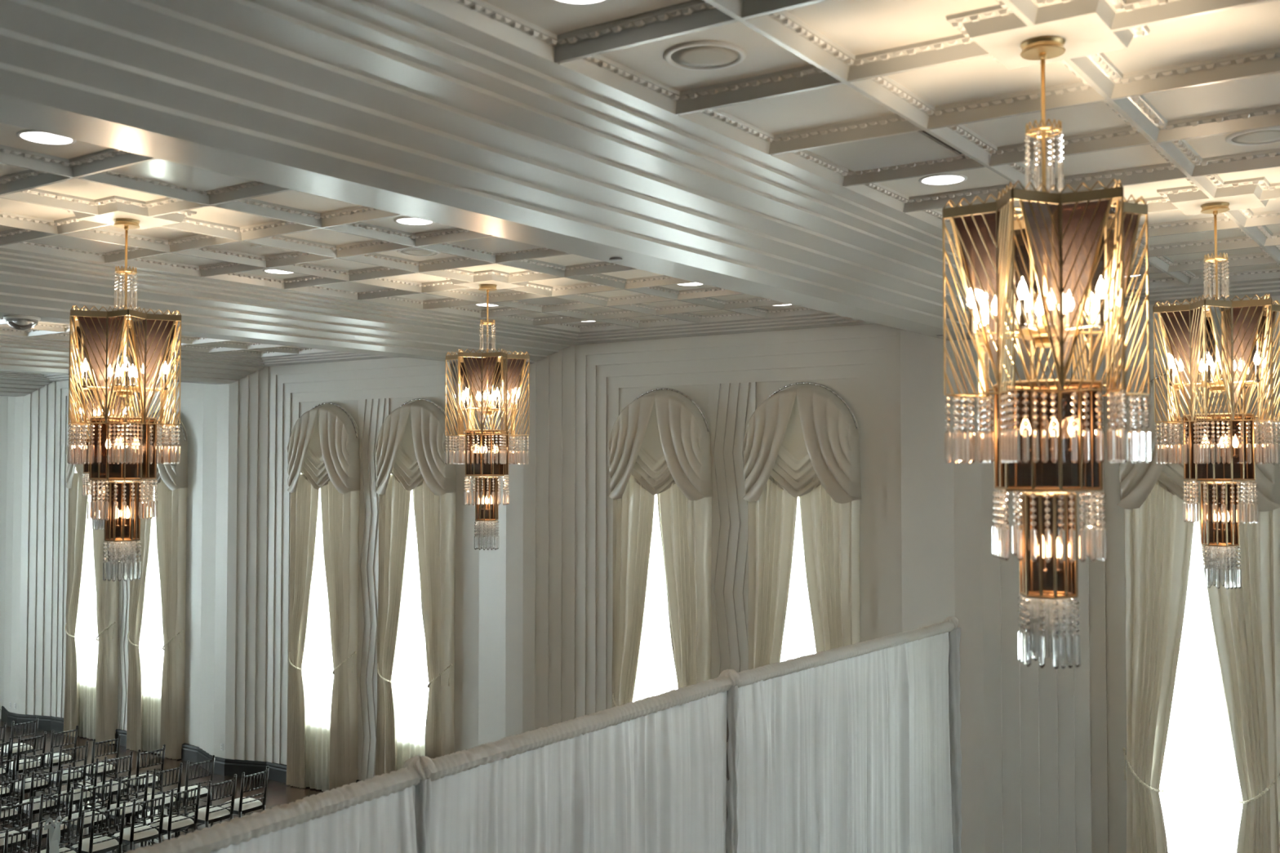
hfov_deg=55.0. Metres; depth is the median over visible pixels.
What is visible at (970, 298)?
bulb
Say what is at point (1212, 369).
candle
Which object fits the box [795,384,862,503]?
drape
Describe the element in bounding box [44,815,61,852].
ribbon bow
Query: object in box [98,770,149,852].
chair
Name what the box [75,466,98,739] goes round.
sheer curtain
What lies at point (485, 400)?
candle
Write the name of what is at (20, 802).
chair
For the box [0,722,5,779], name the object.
chair
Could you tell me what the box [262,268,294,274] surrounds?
recessed light
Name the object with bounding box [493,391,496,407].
candle
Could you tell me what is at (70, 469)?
drape
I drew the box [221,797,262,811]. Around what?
cushion
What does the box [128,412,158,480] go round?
drape
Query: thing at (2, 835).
cushion
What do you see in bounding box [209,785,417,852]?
drape
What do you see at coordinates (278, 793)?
floor
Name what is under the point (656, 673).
sheer curtain
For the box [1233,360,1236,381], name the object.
candle
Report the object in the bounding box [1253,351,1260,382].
bulb
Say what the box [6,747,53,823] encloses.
chair
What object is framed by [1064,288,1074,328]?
bulb
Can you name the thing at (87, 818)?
cushion
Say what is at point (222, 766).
baseboard
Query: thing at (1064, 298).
bulb
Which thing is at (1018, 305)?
bulb
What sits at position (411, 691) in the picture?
window
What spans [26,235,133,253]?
access panel
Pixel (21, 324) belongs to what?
dome camera
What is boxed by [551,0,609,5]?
recessed light
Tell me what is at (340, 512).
curtain
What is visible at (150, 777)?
cushion
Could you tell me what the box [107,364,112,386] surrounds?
candle
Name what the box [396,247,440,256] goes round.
ceiling speaker
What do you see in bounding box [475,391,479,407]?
candle
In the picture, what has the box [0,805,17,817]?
cushion
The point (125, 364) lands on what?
bulb
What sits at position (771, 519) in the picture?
panel
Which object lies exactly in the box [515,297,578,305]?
access panel
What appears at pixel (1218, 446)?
crystal chandelier
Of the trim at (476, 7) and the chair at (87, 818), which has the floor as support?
the chair at (87, 818)
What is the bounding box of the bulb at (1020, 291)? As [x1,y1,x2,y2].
[1017,276,1027,328]
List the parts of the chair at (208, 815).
seat, leg, rail, rail, backrest, leg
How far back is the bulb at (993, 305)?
5.77 m
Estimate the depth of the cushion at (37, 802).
18.41 m
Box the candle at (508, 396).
[506,391,509,411]
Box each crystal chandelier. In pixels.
[66,217,181,581]
[71,365,134,529]
[444,284,529,550]
[942,35,1151,669]
[1152,201,1279,589]
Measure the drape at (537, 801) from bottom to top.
3.789 m
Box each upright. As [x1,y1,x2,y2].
[403,755,434,852]
[718,669,739,852]
[943,616,962,852]
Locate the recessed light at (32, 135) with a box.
[16,129,76,145]
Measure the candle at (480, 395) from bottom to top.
0.180 m
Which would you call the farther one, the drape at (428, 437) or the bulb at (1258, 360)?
the drape at (428, 437)
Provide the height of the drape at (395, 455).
1.569 m
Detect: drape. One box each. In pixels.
[65,415,90,488]
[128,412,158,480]
[153,411,187,490]
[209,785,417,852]
[286,404,328,493]
[318,404,359,493]
[374,400,421,494]
[410,400,456,495]
[428,733,589,852]
[588,690,727,852]
[608,390,664,498]
[654,390,712,500]
[737,632,953,852]
[742,384,804,502]
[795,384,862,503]
[1116,368,1190,509]
[1192,368,1279,511]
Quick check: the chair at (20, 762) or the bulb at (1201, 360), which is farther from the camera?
the chair at (20, 762)
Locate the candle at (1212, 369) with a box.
[1210,362,1215,380]
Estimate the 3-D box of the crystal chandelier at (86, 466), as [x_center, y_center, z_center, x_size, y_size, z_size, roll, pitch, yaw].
[-7.413,0.025,16.951,0.900,2.784,0.782,0,-2,5]
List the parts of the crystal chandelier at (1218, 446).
glass panel, glass panel, glass pane, glass panel, glass panel, glass pane, glass panel, glass pane, crown, rod, lamp plate, star crown, glass pane, spoke frame, lantern frame, lantern frame, glass panel, glass pane, glass panel, glass pane, glass panel, glass panel, glass panel, glass panel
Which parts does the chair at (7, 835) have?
leg, backrest, leg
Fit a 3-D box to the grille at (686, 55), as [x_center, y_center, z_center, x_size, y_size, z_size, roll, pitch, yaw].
[0.315,-1.794,5.960,0.332,0.004,0.332,-1,-2,35]
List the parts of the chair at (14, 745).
leg, seat, backrest, leg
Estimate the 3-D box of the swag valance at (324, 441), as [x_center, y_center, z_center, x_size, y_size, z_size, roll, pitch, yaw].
[-5.566,0.367,21.454,1.639,1.593,0.356,-1,-2,35]
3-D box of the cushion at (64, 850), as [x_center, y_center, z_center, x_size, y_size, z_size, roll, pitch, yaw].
[-7.676,5.594,16.086,0.476,0.086,0.480,-1,-2,36]
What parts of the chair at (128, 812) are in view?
leg, seat, leg, rail, backrest, leg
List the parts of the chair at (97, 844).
leg, seat, rail, rail, backrest, leg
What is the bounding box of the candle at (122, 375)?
[120,364,123,385]
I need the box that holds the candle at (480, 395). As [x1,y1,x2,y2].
[478,392,481,406]
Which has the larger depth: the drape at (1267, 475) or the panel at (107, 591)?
the panel at (107, 591)
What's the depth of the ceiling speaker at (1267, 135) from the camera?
7.42 m
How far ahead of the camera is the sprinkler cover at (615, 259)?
8.90 m
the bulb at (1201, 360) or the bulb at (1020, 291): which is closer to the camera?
the bulb at (1020, 291)
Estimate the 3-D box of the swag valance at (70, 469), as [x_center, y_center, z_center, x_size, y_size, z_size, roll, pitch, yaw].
[-11.380,0.494,25.476,1.639,1.593,0.360,-1,-2,35]
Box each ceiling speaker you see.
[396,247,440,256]
[663,40,746,70]
[1225,125,1279,146]
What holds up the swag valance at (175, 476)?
attached to the wall
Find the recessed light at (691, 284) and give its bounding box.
[675,282,704,286]
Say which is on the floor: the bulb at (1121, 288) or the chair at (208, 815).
the chair at (208, 815)
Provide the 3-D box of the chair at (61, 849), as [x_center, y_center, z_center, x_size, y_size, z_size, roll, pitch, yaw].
[-7.644,5.609,16.062,0.565,1.120,0.487,-1,-2,36]
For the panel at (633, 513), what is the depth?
17.59 m
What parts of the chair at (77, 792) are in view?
leg, seat, rail, backrest, leg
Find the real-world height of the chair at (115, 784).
1.120 m
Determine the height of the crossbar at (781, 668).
0.209 m
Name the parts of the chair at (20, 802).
seat, rail, backrest, leg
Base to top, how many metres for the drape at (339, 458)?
1.569 m
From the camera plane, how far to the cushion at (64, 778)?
20.08 m
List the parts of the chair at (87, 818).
leg, seat, leg, rail, backrest, leg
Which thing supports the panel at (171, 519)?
hanging from the wall
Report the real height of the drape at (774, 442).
1.569 m
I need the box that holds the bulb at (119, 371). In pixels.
[115,363,120,386]
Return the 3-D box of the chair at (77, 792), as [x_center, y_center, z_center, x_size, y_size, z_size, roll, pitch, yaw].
[-8.748,5.701,18.987,0.565,1.120,0.487,-1,-2,35]
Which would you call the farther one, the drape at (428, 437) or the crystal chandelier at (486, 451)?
the drape at (428, 437)
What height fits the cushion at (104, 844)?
0.086 m
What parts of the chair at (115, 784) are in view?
leg, seat, rail, backrest, leg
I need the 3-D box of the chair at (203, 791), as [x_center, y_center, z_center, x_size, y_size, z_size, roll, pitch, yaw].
[-7.021,5.708,19.203,0.565,1.120,0.487,-1,-2,36]
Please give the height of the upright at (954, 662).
3.896 m
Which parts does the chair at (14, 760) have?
seat, backrest, leg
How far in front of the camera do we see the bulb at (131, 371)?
9.43 m
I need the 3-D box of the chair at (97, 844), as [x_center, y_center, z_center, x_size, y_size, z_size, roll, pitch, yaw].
[-7.309,5.625,16.552,0.565,1.120,0.487,-1,-2,35]
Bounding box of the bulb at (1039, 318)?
[1035,294,1043,326]
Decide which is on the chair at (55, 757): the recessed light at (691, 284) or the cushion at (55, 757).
the cushion at (55, 757)
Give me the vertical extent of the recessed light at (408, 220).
0.010 m
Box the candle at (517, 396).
[515,390,519,409]
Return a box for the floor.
[0,719,324,852]
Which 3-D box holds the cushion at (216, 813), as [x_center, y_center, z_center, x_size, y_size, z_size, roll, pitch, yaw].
[-6.320,5.655,18.023,0.476,0.086,0.480,-1,-2,33]
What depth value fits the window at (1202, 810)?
13.36 m
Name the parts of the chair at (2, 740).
backrest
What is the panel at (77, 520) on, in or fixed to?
hanging from the wall
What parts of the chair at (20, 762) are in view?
leg, seat, rail, backrest, leg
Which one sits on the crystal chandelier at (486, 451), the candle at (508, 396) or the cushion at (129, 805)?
the candle at (508, 396)
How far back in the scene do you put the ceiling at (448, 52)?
7.82 m
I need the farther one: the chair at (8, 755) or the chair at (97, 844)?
the chair at (8, 755)
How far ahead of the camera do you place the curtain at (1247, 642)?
12.99 m
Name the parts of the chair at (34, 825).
leg, seat, rail, backrest, leg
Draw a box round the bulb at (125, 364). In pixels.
[123,358,129,387]
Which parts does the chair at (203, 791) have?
leg, seat, rail, backrest, leg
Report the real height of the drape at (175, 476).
1.569 m
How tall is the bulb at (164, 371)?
0.225 m
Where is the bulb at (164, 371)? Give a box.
[162,360,168,390]
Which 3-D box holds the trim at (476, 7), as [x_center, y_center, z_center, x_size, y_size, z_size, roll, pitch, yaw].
[-5.681,-1.544,13.290,25.136,0.019,12.452,-1,-2,35]
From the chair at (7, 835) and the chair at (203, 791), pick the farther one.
the chair at (203, 791)
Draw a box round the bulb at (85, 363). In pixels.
[81,358,88,388]
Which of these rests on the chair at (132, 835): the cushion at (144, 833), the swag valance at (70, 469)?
the cushion at (144, 833)
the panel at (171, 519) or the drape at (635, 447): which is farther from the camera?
the panel at (171, 519)
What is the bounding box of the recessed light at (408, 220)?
[393,216,435,225]
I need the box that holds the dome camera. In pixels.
[3,315,40,330]
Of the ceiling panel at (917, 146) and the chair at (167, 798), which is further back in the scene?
the chair at (167, 798)
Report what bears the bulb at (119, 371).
on the crystal chandelier at (122, 447)
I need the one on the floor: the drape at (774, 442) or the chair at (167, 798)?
the chair at (167, 798)
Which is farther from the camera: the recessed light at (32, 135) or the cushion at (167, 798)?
the cushion at (167, 798)
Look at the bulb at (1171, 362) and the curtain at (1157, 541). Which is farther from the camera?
the curtain at (1157, 541)
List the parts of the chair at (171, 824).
leg, seat, rail, rail, backrest, leg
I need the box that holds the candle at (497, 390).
[495,387,499,408]
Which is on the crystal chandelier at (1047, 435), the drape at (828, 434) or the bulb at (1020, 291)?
the bulb at (1020, 291)
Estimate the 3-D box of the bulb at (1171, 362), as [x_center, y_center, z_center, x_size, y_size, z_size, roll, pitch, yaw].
[3.872,-0.409,8.949,0.044,0.225,0.042,-1,-2,35]
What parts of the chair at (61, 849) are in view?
leg, backrest, rail, rail, leg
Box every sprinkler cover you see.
[250,244,262,248]
[608,257,622,261]
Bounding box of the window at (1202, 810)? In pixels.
[1159,488,1257,852]
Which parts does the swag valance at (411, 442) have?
arched rail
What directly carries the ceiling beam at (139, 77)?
attached to the wall
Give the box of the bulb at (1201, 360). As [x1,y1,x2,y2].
[1199,360,1204,381]
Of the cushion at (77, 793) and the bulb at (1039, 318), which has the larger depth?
the cushion at (77, 793)
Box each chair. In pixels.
[0,716,38,780]
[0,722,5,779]
[0,737,11,803]
[0,755,16,826]
[0,773,24,831]
[0,796,34,852]
[1,731,46,801]
[3,821,43,852]
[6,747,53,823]
[12,765,63,846]
[19,786,74,852]
[34,725,78,792]
[35,811,84,852]
[42,741,88,809]
[49,758,98,837]
[59,778,112,852]
[70,801,125,852]
[75,734,120,807]
[84,751,133,827]
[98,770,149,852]
[111,791,165,852]
[120,744,165,817]
[134,762,182,844]
[147,782,200,846]
[167,755,214,831]
[185,773,236,835]
[219,766,269,823]
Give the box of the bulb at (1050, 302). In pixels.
[1046,287,1056,327]
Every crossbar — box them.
[125,767,422,852]
[430,675,732,781]
[737,621,954,688]
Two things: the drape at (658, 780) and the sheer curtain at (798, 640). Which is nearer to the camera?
the drape at (658, 780)
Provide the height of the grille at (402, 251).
0.004 m
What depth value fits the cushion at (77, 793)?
18.89 m
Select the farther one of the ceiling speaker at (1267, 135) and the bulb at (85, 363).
the bulb at (85, 363)
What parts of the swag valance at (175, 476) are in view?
arched rail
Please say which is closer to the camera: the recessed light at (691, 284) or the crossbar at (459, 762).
the crossbar at (459, 762)
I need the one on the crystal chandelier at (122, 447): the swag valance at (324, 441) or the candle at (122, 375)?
the candle at (122, 375)
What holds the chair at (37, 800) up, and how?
on the floor
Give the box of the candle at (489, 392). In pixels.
[488,391,491,406]
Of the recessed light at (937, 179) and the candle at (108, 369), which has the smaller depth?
the recessed light at (937, 179)
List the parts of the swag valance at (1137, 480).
arched rail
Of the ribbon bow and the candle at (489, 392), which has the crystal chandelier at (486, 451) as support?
the candle at (489, 392)
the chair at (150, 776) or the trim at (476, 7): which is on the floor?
the chair at (150, 776)
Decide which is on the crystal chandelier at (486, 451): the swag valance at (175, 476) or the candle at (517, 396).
the candle at (517, 396)
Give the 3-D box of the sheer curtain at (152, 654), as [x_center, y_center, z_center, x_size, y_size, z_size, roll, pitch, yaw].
[-9.506,3.096,24.163,1.440,6.610,0.062,-1,-2,35]
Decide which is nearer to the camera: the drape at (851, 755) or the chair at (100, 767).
the drape at (851, 755)
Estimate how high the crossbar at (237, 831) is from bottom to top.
0.195 m
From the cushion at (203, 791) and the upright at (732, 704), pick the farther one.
the cushion at (203, 791)
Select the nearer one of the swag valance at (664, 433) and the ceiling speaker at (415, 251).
the ceiling speaker at (415, 251)
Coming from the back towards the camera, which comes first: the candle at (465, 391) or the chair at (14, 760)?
the chair at (14, 760)
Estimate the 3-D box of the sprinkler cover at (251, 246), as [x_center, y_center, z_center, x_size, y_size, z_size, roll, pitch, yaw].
[-3.480,-1.634,11.139,0.100,0.013,0.100,-1,-2,35]
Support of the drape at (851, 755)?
hanging from the crossbar at (781, 668)
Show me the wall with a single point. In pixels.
(1042, 768)
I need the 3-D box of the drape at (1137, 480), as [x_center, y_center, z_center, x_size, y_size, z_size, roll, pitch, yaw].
[5.735,0.133,13.633,0.850,1.569,0.355,-1,-2,35]
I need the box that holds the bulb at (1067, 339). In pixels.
[1064,293,1071,342]
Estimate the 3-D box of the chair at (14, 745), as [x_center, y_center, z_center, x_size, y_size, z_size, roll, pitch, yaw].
[-11.227,5.800,22.134,0.565,1.120,0.487,-1,-2,34]
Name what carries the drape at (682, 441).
hanging from the swag valance at (664, 433)
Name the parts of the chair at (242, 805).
seat, leg, rail, rail, backrest, leg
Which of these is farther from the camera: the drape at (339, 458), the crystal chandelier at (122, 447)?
the drape at (339, 458)
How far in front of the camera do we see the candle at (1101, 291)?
5.19 m
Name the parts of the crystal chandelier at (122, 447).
glass panel, glass panel, glass panel, glass pane, glass pane, glass panel, glass panel, lantern frame, spoke frame, glass pane, lantern frame, glass pane, lamp plate, star crown, crown, rod, glass panel, glass pane, glass panel, glass pane, glass panel, glass panel, glass panel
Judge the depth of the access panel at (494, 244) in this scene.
10.96 m
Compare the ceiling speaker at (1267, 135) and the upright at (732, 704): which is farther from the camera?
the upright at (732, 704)
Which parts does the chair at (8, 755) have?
backrest, leg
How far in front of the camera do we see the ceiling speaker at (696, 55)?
5.94 m
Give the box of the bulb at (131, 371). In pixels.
[129,364,135,386]
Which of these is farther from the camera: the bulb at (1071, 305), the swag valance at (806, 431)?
the swag valance at (806, 431)
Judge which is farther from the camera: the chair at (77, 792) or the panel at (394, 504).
the panel at (394, 504)
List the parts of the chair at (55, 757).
leg, seat, backrest, leg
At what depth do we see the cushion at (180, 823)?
17.43 m
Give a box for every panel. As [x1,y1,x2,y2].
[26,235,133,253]
[63,472,89,737]
[90,480,119,744]
[109,159,253,191]
[126,480,154,751]
[154,479,186,759]
[286,474,319,788]
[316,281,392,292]
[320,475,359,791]
[375,475,411,775]
[412,475,455,758]
[447,235,542,253]
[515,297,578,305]
[611,475,655,707]
[657,476,711,688]
[747,478,797,670]
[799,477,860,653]
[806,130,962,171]
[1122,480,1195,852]
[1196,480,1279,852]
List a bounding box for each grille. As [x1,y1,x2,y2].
[400,249,436,254]
[671,45,738,66]
[1231,129,1279,143]
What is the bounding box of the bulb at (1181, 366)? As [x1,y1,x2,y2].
[1179,359,1183,387]
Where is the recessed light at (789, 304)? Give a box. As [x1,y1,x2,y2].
[771,303,792,306]
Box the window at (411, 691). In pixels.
[391,474,428,769]
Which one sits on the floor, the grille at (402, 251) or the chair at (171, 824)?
the chair at (171, 824)
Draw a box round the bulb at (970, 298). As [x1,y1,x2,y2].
[966,288,976,336]
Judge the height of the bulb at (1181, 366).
0.225 m
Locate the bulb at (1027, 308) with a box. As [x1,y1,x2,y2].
[1025,292,1031,326]
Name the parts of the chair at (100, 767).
leg, seat, backrest, leg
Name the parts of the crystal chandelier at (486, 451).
glass panel, glass panel, glass panel, glass panel, glass pane, glass pane, lantern frame, lantern frame, star crown, crown, rod, lamp plate, glass panel, glass pane, glass pane, glass pane, glass panel, glass panel, glass pane, glass panel, glass panel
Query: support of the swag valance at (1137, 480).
attached to the wall
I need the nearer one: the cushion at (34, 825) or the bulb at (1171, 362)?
the bulb at (1171, 362)
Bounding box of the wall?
[0,295,1279,852]
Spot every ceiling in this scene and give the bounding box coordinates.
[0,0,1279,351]
[0,0,1279,381]
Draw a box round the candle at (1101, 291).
[1095,275,1106,328]
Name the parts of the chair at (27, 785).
leg, seat, rail, backrest, leg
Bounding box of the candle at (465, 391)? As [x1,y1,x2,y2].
[464,387,467,408]
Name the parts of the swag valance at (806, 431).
arched rail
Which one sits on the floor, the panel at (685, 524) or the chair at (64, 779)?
the chair at (64, 779)
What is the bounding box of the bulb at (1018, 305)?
[1017,298,1020,330]
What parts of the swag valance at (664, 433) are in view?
arched rail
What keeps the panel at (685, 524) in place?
hanging from the wall
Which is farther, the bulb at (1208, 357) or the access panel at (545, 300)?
the access panel at (545, 300)
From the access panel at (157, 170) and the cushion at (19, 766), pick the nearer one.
the access panel at (157, 170)
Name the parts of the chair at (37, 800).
leg, seat, rail, rail, backrest, leg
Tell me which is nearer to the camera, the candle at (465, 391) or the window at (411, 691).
the candle at (465, 391)
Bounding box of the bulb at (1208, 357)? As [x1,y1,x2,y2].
[1206,351,1212,382]
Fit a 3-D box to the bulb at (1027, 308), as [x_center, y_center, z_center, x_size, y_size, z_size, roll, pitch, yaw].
[1.717,-0.517,5.446,0.044,0.180,0.042,-1,-2,35]
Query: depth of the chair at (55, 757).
21.28 m
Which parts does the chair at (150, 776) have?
leg, seat, rail, backrest, leg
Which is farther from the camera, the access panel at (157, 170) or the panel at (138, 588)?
the panel at (138, 588)
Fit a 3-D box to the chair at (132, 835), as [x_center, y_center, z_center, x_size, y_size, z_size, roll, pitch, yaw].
[-6.962,5.640,17.043,0.565,1.120,0.487,-1,-2,36]
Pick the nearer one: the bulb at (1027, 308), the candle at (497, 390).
the bulb at (1027, 308)
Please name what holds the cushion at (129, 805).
on the chair at (128, 812)
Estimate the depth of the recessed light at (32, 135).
7.45 m
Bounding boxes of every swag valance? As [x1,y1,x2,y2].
[65,413,119,488]
[128,409,187,490]
[286,402,359,493]
[374,398,456,495]
[608,387,712,500]
[742,382,862,503]
[1116,364,1279,511]
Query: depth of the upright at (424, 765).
7.15 m
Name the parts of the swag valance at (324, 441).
arched rail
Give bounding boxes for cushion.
[0,742,32,753]
[0,785,9,794]
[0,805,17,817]
[0,830,26,845]
[4,759,39,770]
[8,777,48,789]
[16,797,57,810]
[22,820,66,835]
[35,846,75,852]
[37,752,71,763]
[46,769,82,781]
[53,788,92,801]
[62,810,106,825]
[71,835,118,852]
[78,762,115,773]
[88,781,126,793]
[100,801,142,815]
[113,825,158,840]
[122,773,159,785]
[136,793,175,806]
[150,815,193,830]
[168,785,208,797]
[187,806,230,820]
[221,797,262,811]
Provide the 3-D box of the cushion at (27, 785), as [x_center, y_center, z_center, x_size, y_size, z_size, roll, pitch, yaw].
[-9.815,5.708,19.718,0.476,0.086,0.480,-1,-2,34]
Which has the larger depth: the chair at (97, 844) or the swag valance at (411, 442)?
the swag valance at (411, 442)
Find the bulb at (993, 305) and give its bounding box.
[991,295,996,342]
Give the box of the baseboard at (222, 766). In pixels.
[0,706,364,790]
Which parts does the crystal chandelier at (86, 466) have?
glass panel, glass panel, lantern frame, glass pane, glass pane, glass panel, star crown, lantern frame, glass pane, glass panel, glass panel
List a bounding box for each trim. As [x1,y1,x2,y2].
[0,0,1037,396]
[0,0,1279,353]
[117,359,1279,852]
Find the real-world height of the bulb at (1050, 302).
0.180 m
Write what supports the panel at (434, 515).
hanging from the wall
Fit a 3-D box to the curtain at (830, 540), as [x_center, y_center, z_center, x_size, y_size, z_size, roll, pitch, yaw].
[2.427,3.400,15.760,0.841,5.485,0.297,-1,-2,21]
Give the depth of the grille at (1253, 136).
7.41 m
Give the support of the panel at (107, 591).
hanging from the wall
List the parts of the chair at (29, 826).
leg, seat, rail, backrest, leg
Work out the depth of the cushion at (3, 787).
19.22 m
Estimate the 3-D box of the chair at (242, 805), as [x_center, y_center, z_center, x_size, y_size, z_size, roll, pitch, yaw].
[-5.961,5.686,18.489,0.565,1.120,0.487,-1,-2,34]
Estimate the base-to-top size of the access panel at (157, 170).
0.030 m
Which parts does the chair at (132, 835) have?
leg, seat, rail, rail, backrest, leg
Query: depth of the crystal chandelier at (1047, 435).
5.35 m
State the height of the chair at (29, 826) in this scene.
1.120 m
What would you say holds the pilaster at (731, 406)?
attached to the wall
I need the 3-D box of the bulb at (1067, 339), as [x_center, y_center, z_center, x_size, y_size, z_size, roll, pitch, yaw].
[1.997,-0.510,5.758,0.044,0.225,0.042,-1,-2,35]
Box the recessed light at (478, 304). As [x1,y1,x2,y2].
[475,303,499,306]
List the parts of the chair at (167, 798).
leg, seat, rail, backrest, leg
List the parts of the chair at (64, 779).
leg, seat, backrest, leg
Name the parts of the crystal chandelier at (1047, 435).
glass panel, glass panel, glass pane, glass panel, glass panel, glass pane, glass pane, glass pane, glass panel, rod, glass panel, crown, star crown, lamp plate, spoke frame, lantern frame, lantern frame, glass pane, glass pane, glass panel, glass panel, glass panel, glass panel, glass panel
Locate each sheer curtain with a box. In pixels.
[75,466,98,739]
[139,494,164,754]
[300,472,333,791]
[632,494,677,702]
[780,497,816,662]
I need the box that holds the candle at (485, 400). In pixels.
[483,391,487,407]
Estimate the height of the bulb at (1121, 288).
0.225 m
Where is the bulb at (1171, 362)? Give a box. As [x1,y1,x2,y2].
[1168,355,1174,386]
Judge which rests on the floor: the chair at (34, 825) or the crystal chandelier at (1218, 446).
the chair at (34, 825)
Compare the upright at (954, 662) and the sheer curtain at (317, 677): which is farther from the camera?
the sheer curtain at (317, 677)
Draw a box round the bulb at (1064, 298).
[1057,293,1066,325]
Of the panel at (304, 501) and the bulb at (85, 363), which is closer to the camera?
the bulb at (85, 363)
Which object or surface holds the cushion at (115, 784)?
on the chair at (115, 784)
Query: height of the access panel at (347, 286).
0.030 m
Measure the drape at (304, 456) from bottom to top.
1.569 m
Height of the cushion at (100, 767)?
0.086 m
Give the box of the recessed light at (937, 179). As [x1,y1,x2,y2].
[918,173,967,185]
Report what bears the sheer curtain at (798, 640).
hanging from the swag valance at (806, 431)
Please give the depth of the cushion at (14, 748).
22.03 m
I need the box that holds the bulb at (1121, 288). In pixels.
[1115,288,1122,335]

